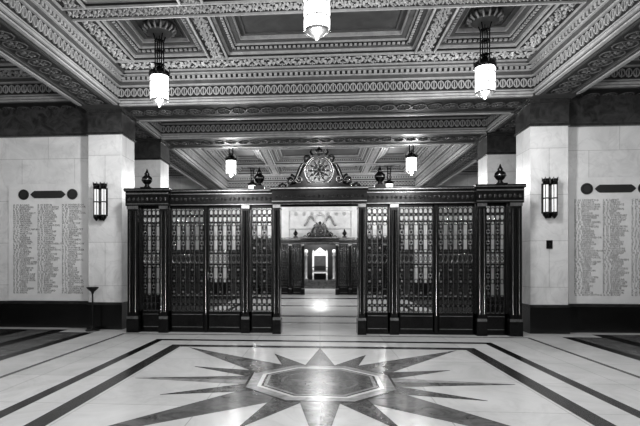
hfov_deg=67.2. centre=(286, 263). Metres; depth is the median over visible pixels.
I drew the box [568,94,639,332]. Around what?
wall
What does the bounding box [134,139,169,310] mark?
marble pillar
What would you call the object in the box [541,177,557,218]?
wall sconce
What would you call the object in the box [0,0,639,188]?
ceiling
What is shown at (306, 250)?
column
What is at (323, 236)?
screen
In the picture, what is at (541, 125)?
marble pillar
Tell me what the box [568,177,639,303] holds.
tablet
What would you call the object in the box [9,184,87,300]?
tablet
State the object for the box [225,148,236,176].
pendant lantern
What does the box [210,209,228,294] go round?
marble pillar
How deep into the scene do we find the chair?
31.20 m
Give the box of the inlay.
[109,347,514,425]
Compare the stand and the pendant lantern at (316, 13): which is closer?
the pendant lantern at (316, 13)
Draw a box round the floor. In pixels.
[0,285,639,425]
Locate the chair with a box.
[312,248,327,279]
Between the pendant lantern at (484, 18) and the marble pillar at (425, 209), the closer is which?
the pendant lantern at (484, 18)
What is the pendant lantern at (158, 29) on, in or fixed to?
hanging from the ceiling
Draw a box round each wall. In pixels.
[0,107,87,327]
[169,175,477,294]
[264,244,376,284]
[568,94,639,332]
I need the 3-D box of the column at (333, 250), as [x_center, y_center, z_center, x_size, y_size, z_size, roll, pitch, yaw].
[3.060,0.033,30.862,0.320,1.970,0.312,0,0,4]
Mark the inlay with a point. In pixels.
(320, 386)
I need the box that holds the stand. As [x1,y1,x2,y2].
[85,287,99,331]
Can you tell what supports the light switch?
attached to the marble pillar at (541, 125)
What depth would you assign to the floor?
6.89 m
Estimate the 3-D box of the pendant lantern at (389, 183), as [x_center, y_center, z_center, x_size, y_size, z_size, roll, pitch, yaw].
[4.472,-3.680,20.929,0.618,1.520,0.619,0,0,4]
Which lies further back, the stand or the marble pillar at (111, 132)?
the marble pillar at (111, 132)
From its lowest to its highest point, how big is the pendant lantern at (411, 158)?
1.520 m
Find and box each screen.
[123,147,525,336]
[253,222,400,294]
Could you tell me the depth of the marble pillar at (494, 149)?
13.03 m
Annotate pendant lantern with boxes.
[142,19,175,106]
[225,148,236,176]
[247,167,257,188]
[303,0,330,40]
[312,149,326,154]
[382,165,394,186]
[405,145,417,174]
[466,7,503,99]
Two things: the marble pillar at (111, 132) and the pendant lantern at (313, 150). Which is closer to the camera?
the marble pillar at (111, 132)
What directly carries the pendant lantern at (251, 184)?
hanging from the ceiling
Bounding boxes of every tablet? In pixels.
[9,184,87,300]
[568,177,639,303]
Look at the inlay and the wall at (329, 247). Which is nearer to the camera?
the inlay
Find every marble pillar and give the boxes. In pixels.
[86,109,135,329]
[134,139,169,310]
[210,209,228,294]
[414,207,431,295]
[476,132,515,312]
[514,98,570,333]
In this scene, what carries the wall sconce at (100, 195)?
attached to the marble pillar at (111, 132)
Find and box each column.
[305,249,308,279]
[332,249,335,279]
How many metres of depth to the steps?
29.50 m
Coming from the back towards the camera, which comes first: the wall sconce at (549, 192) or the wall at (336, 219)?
the wall at (336, 219)
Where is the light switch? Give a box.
[546,240,552,248]
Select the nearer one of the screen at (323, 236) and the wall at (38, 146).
the wall at (38, 146)
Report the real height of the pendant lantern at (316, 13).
1.520 m
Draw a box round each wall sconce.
[93,182,107,220]
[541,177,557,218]
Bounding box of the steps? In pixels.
[293,278,346,288]
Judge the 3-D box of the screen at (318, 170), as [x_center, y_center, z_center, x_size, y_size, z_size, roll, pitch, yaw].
[0.708,-0.530,10.412,8.506,4.060,0.511,0,0,4]
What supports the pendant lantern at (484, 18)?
hanging from the ceiling

